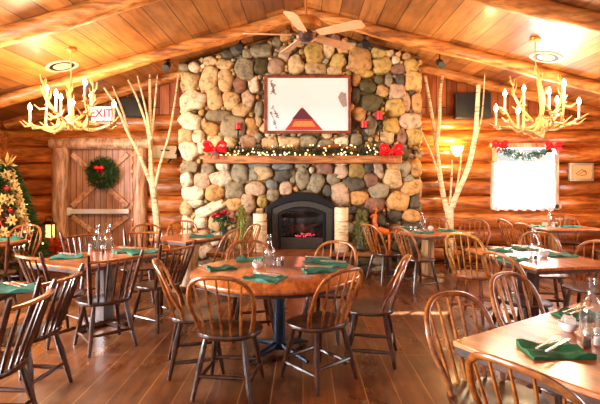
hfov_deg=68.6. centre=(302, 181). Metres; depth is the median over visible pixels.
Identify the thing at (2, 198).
flower ornament
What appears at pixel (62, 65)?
ceiling vent
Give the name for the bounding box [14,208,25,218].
flower ornament
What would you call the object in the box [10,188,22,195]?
flower ornament
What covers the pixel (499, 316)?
chair
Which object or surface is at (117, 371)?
floor
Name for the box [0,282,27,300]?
dining table
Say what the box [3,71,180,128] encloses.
rafter
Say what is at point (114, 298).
chair
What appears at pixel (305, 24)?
ceiling fan
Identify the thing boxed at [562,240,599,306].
chair
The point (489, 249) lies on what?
napkin
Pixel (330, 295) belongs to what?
chair
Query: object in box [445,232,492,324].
chair
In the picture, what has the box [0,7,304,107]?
rafter
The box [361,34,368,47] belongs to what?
spotlight
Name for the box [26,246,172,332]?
dining table
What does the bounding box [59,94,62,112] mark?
candle
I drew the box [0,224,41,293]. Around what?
chair
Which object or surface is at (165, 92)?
wall
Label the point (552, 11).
rafter
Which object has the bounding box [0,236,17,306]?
chair
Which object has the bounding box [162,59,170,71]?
spotlight
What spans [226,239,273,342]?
chair
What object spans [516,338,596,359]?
napkin
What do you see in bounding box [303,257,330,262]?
napkin
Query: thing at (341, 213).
birch log
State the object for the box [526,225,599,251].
dining table
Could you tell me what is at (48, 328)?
chair
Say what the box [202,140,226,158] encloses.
ribbon bow
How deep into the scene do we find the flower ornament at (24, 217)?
6.83 m
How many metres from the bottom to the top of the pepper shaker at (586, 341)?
0.087 m
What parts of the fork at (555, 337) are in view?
handle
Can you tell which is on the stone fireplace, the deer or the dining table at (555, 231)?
the deer
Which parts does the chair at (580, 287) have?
leg, leg, seat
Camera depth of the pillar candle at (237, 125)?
7.67 m
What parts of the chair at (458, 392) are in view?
seat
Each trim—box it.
[48,137,148,148]
[51,148,68,251]
[133,148,147,246]
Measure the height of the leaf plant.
0.636 m
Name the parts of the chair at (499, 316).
leg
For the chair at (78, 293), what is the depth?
4.15 m
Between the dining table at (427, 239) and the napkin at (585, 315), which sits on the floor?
the dining table at (427, 239)
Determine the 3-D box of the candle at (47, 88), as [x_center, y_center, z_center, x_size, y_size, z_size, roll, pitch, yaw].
[-3.759,-1.285,6.462,0.052,0.300,0.049,0,0,0]
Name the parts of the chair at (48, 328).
leg, seat, post, crest rail, leg, post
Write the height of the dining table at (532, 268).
0.750 m
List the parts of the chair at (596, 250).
seat, leg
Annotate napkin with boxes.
[0,236,24,239]
[0,283,35,293]
[48,253,82,259]
[112,247,140,253]
[127,249,157,255]
[189,233,214,237]
[206,265,236,271]
[236,256,262,261]
[241,273,287,283]
[302,266,336,273]
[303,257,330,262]
[317,261,346,267]
[414,231,433,233]
[435,228,457,231]
[488,248,513,252]
[493,256,528,262]
[512,246,538,249]
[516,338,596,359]
[548,251,578,256]
[549,307,599,320]
[558,224,581,226]
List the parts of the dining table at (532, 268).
pedestal post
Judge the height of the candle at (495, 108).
0.300 m
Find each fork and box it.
[535,335,560,348]
[563,304,585,311]
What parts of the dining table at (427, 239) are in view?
pedestal post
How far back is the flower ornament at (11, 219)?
6.68 m
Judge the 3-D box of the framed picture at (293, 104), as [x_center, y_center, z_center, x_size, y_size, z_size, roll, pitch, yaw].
[0.079,-1.361,7.720,1.522,1.024,0.050,0,0,0]
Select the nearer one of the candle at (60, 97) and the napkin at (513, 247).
the napkin at (513, 247)
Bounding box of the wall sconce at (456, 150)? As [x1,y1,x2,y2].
[450,145,463,158]
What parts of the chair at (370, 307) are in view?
leg, leg, seat, leg, leg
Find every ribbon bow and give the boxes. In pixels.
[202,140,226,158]
[379,143,403,161]
[492,140,508,152]
[545,141,562,154]
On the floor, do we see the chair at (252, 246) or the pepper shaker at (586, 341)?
the chair at (252, 246)
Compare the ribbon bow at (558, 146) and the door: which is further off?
the door
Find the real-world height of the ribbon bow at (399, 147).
0.306 m
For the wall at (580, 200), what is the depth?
8.49 m
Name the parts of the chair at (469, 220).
leg, seat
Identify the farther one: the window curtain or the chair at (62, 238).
the window curtain
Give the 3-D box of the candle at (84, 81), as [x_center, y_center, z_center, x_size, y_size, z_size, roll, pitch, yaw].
[-2.810,-1.194,5.672,0.052,0.300,0.049,0,0,0]
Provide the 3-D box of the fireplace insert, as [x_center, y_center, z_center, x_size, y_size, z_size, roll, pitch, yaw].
[-0.018,0.680,7.810,1.280,1.000,0.220,0,0,0]
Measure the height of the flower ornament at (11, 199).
0.202 m
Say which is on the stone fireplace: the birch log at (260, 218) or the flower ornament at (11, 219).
the birch log at (260, 218)
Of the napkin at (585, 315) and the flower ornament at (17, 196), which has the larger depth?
the flower ornament at (17, 196)
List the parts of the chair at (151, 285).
leg, leg, seat, post, leg, crest rail, leg, post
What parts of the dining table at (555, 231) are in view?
pedestal post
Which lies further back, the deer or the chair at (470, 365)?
the deer
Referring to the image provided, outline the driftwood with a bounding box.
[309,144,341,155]
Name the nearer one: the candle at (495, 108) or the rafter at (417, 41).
the candle at (495, 108)
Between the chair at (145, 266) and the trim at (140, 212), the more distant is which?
the trim at (140, 212)
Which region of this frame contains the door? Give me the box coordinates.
[67,149,132,253]
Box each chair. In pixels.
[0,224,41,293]
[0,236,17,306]
[0,263,84,399]
[0,279,56,403]
[13,247,88,349]
[59,229,113,312]
[73,249,143,357]
[118,228,161,305]
[129,223,168,282]
[131,239,195,333]
[152,258,224,380]
[167,220,197,277]
[186,276,264,403]
[191,229,239,300]
[223,223,260,258]
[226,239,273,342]
[280,267,362,395]
[298,240,357,344]
[343,254,410,368]
[362,223,404,285]
[393,226,439,293]
[422,217,451,273]
[424,291,549,403]
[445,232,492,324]
[457,219,489,271]
[465,352,584,403]
[481,251,552,329]
[489,271,572,403]
[497,219,522,271]
[513,223,559,282]
[518,231,568,306]
[550,215,580,254]
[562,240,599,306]
[588,248,599,279]
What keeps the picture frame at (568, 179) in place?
attached to the framed sketch
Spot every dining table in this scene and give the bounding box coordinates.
[0,239,28,249]
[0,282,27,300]
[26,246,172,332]
[149,233,224,292]
[391,228,474,282]
[453,301,599,403]
[465,247,599,326]
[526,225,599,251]
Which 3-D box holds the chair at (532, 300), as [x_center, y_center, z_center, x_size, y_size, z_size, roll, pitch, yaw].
[1.988,1.092,4.096,0.570,0.923,0.503,0,0,-21]
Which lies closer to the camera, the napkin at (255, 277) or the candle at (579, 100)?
the napkin at (255, 277)
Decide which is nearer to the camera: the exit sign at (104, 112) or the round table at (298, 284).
the round table at (298, 284)
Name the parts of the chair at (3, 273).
leg, post, seat, leg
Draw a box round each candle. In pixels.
[28,104,31,124]
[45,85,48,103]
[54,89,57,111]
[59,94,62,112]
[83,78,86,98]
[112,101,115,121]
[235,123,240,128]
[361,121,366,127]
[376,110,382,119]
[494,105,497,125]
[503,90,506,109]
[516,106,519,127]
[522,85,525,103]
[547,87,550,108]
[562,79,565,100]
[577,98,580,117]
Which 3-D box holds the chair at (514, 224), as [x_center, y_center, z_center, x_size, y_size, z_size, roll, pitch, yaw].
[3.617,1.092,6.879,0.570,0.923,0.503,0,0,-18]
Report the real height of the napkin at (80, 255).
0.031 m
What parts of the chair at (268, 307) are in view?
leg, leg, leg, leg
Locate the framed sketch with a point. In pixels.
(576, 171)
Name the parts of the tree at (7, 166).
star flower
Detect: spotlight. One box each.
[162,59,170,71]
[236,39,243,50]
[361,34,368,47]
[436,54,444,68]
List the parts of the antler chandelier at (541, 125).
chain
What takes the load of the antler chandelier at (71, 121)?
hanging from the ceiling
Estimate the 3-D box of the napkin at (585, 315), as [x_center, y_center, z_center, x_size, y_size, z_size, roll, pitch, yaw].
[1.642,0.783,2.627,0.286,0.031,0.170,0,0,-17]
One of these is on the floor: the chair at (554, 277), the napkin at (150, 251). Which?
the chair at (554, 277)
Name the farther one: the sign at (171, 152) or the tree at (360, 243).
the sign at (171, 152)
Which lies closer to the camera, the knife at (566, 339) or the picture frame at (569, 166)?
the knife at (566, 339)
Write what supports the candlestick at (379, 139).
on the stone fireplace
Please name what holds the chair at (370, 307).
on the floor
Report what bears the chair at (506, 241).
on the floor
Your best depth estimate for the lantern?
7.91 m
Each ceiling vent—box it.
[45,60,78,71]
[529,51,562,62]
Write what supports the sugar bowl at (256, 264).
on the round table at (298, 284)
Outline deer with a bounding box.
[370,206,390,249]
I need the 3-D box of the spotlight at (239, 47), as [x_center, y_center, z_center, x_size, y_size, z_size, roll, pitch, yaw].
[-1.081,-2.346,7.541,0.124,0.244,0.229,0,0,0]
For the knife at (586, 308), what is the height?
0.008 m
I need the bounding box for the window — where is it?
[488,142,560,209]
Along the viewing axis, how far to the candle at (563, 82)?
5.72 m
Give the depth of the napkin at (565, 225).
7.83 m
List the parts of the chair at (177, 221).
seat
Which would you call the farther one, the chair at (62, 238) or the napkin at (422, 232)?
the napkin at (422, 232)
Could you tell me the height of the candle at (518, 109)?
0.300 m
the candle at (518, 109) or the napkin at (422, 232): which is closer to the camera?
the candle at (518, 109)
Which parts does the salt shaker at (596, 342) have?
lid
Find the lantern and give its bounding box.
[41,216,55,239]
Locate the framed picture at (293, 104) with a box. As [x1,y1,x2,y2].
[264,75,350,133]
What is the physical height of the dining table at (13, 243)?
0.750 m
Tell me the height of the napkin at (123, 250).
0.030 m
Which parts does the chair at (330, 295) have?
leg, leg, seat, leg, leg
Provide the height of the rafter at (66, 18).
1.848 m
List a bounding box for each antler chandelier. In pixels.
[20,47,124,133]
[487,36,588,138]
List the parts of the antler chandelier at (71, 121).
chain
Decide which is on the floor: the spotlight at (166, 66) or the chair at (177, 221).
the chair at (177, 221)
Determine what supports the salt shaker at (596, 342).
on the dining table at (582, 377)
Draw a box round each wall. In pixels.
[0,121,9,257]
[8,114,599,260]
[66,73,582,113]
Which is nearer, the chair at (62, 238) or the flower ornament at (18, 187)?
the chair at (62, 238)
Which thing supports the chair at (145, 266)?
on the floor
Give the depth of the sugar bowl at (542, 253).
4.67 m
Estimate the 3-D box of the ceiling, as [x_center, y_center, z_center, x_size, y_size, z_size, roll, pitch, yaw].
[0.085,-1.994,3.650,12.130,1.893,10.500,0,0,0]
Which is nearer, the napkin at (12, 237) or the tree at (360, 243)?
the napkin at (12, 237)
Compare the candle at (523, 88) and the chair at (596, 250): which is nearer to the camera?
the candle at (523, 88)
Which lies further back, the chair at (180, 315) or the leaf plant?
the leaf plant
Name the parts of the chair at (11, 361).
post, seat, leg, crest rail, post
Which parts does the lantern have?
lit pane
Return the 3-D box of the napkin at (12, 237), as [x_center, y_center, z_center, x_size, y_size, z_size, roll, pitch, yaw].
[-4.119,0.783,6.143,0.360,0.030,0.260,0,0,-11]
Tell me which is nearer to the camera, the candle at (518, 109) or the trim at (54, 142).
the candle at (518, 109)
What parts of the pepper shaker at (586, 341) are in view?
lid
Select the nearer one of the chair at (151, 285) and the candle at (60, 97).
the chair at (151, 285)
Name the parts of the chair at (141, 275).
leg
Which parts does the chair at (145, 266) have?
leg, post, seat, crest rail, leg, post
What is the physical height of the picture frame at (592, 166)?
0.265 m
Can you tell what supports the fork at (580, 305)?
on the napkin at (585, 315)
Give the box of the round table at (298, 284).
[190,256,358,363]
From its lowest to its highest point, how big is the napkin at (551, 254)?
0.032 m
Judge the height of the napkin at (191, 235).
0.032 m
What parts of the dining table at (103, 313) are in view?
pedestal post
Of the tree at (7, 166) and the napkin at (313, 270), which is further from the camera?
the tree at (7, 166)
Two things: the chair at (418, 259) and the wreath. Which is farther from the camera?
the wreath
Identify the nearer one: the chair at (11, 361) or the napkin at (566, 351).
the napkin at (566, 351)
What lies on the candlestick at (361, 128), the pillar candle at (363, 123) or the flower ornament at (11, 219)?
the pillar candle at (363, 123)
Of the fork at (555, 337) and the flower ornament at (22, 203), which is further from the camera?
the flower ornament at (22, 203)
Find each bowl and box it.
[252,259,262,267]
[539,249,548,256]
[557,314,579,331]
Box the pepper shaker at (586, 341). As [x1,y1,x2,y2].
[583,329,591,347]
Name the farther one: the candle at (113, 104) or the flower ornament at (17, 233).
the flower ornament at (17, 233)
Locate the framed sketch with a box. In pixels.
[568,163,593,180]
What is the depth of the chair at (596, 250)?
7.01 m
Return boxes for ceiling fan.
[243,0,364,52]
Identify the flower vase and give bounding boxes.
[212,209,233,251]
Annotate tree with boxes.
[0,152,53,280]
[103,73,178,267]
[235,204,247,250]
[351,209,372,251]
[421,75,484,266]
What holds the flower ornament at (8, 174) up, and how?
attached to the tree at (7, 166)
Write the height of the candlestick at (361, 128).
0.499 m
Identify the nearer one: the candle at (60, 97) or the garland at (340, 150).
the candle at (60, 97)
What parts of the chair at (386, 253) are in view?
leg, leg, seat, leg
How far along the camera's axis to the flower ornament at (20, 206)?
6.86 m
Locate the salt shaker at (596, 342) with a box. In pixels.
[593,327,599,345]
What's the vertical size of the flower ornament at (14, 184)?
0.202 m
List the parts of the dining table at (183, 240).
pedestal post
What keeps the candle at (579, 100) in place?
on the antler chandelier at (541, 125)
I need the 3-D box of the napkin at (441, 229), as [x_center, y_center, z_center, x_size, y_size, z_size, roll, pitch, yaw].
[2.335,0.783,7.184,0.318,0.030,0.200,0,0,-23]
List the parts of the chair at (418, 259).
leg, seat, leg, leg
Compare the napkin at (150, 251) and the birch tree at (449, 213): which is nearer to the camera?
the napkin at (150, 251)
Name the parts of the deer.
leg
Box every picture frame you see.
[568,163,593,164]
[568,165,571,178]
[568,179,593,180]
[591,165,593,178]
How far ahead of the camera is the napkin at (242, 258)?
4.44 m
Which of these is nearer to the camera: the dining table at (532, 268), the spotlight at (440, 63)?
the dining table at (532, 268)
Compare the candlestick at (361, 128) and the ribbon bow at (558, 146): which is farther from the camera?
the ribbon bow at (558, 146)
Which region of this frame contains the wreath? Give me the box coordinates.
[82,155,119,190]
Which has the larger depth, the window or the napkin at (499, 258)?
the window
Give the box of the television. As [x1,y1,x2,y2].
[453,92,490,119]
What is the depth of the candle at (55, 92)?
5.66 m
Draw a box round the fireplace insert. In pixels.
[265,192,336,248]
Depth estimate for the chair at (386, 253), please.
6.74 m
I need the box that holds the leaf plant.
[31,235,69,273]
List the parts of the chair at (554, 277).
seat, leg, leg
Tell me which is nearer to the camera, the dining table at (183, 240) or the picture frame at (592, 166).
the dining table at (183, 240)
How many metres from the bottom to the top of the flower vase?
0.732 m
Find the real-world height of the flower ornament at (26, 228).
0.202 m
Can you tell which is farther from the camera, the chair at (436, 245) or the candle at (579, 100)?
the chair at (436, 245)
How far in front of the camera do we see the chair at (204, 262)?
5.87 m
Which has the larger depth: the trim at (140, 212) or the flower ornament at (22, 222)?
the trim at (140, 212)
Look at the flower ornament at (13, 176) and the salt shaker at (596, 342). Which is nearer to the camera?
the salt shaker at (596, 342)
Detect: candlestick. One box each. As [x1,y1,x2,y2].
[234,129,241,155]
[361,128,366,155]
[376,120,382,155]
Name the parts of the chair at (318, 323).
leg, leg, seat, leg, leg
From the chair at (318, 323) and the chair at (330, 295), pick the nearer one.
the chair at (318, 323)
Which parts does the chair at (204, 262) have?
seat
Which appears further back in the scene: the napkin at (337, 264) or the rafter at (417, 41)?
the rafter at (417, 41)
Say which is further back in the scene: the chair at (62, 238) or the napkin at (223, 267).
the chair at (62, 238)
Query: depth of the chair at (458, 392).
2.37 m
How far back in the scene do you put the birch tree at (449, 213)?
8.05 m
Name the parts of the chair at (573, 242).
seat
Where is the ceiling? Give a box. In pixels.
[0,0,599,121]
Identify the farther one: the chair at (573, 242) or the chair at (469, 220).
the chair at (573, 242)
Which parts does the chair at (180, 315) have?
leg, leg, seat, leg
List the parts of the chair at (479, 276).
leg, leg, seat, leg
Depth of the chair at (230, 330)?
3.12 m
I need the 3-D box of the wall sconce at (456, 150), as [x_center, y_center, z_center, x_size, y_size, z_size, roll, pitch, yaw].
[2.940,-0.566,8.401,0.240,0.250,0.238,0,0,0]
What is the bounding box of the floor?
[0,261,599,403]
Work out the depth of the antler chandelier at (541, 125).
5.99 m
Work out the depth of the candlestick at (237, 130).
7.71 m
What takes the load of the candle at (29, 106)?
on the antler chandelier at (71, 121)
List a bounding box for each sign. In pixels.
[90,106,112,120]
[153,145,178,162]
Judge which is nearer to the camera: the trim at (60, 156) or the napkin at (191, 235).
the napkin at (191, 235)
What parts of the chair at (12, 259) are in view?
seat, leg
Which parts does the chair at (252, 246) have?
seat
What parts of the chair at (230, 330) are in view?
leg, leg, seat, leg, leg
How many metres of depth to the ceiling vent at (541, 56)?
6.61 m
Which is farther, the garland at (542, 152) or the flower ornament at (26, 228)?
the garland at (542, 152)
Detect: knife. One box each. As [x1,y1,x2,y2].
[545,338,570,351]
[570,306,593,313]
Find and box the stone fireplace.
[177,30,422,273]
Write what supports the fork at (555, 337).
on the napkin at (566, 351)
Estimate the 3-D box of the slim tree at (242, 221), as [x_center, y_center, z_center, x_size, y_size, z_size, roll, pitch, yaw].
[-1.057,0.775,7.565,0.270,0.810,0.261,0,0,0]
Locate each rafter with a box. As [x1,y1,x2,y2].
[0,0,160,47]
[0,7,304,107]
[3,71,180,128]
[307,7,599,93]
[419,63,599,117]
[469,0,599,32]
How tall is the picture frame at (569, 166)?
0.265 m
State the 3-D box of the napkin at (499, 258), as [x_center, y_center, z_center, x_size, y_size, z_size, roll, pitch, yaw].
[2.123,0.782,4.513,0.297,0.032,0.220,0,0,-29]
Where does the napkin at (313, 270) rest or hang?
on the round table at (298, 284)
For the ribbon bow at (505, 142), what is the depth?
8.28 m
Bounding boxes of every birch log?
[253,213,266,251]
[334,207,348,251]
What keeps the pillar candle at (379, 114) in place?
on the candlestick at (379, 139)
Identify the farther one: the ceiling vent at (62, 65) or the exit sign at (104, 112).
the exit sign at (104, 112)
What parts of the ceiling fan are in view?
blade, blade, blade, blade, blade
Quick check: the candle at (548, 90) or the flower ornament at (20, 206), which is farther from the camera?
the flower ornament at (20, 206)
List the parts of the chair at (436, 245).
seat, leg, leg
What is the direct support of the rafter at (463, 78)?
attached to the ceiling
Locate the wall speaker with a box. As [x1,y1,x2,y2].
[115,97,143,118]
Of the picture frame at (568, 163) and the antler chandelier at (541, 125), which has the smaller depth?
the antler chandelier at (541, 125)
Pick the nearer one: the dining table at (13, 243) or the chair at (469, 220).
the dining table at (13, 243)
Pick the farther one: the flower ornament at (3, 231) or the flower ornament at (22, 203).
the flower ornament at (22, 203)
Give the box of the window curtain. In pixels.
[490,162,554,210]
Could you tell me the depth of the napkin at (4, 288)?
3.26 m
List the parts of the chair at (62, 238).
post, leg, crest rail, seat, post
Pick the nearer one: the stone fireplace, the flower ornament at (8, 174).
the flower ornament at (8, 174)
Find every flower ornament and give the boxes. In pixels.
[0,169,11,180]
[0,193,7,204]
[0,225,8,237]
[5,214,16,226]
[6,179,17,190]
[6,194,15,205]
[10,170,16,179]
[10,186,21,196]
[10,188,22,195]
[11,230,22,236]
[14,194,24,203]
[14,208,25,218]
[15,198,25,207]
[15,203,26,210]
[19,216,29,223]
[19,218,29,227]
[22,226,31,236]
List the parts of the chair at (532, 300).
leg, leg, leg, seat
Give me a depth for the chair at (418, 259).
6.23 m
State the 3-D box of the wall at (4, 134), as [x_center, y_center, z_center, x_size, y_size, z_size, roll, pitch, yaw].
[-5.793,0.190,3.500,0.354,2.720,10.200,0,0,0]
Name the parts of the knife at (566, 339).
handle, blade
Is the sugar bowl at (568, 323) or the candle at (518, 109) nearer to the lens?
the sugar bowl at (568, 323)
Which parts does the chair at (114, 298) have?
leg, post, leg, seat, crest rail, leg, leg, post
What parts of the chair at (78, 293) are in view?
post, crest rail, post, leg, seat, leg, leg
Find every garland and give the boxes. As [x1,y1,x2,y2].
[220,144,391,155]
[495,144,551,160]

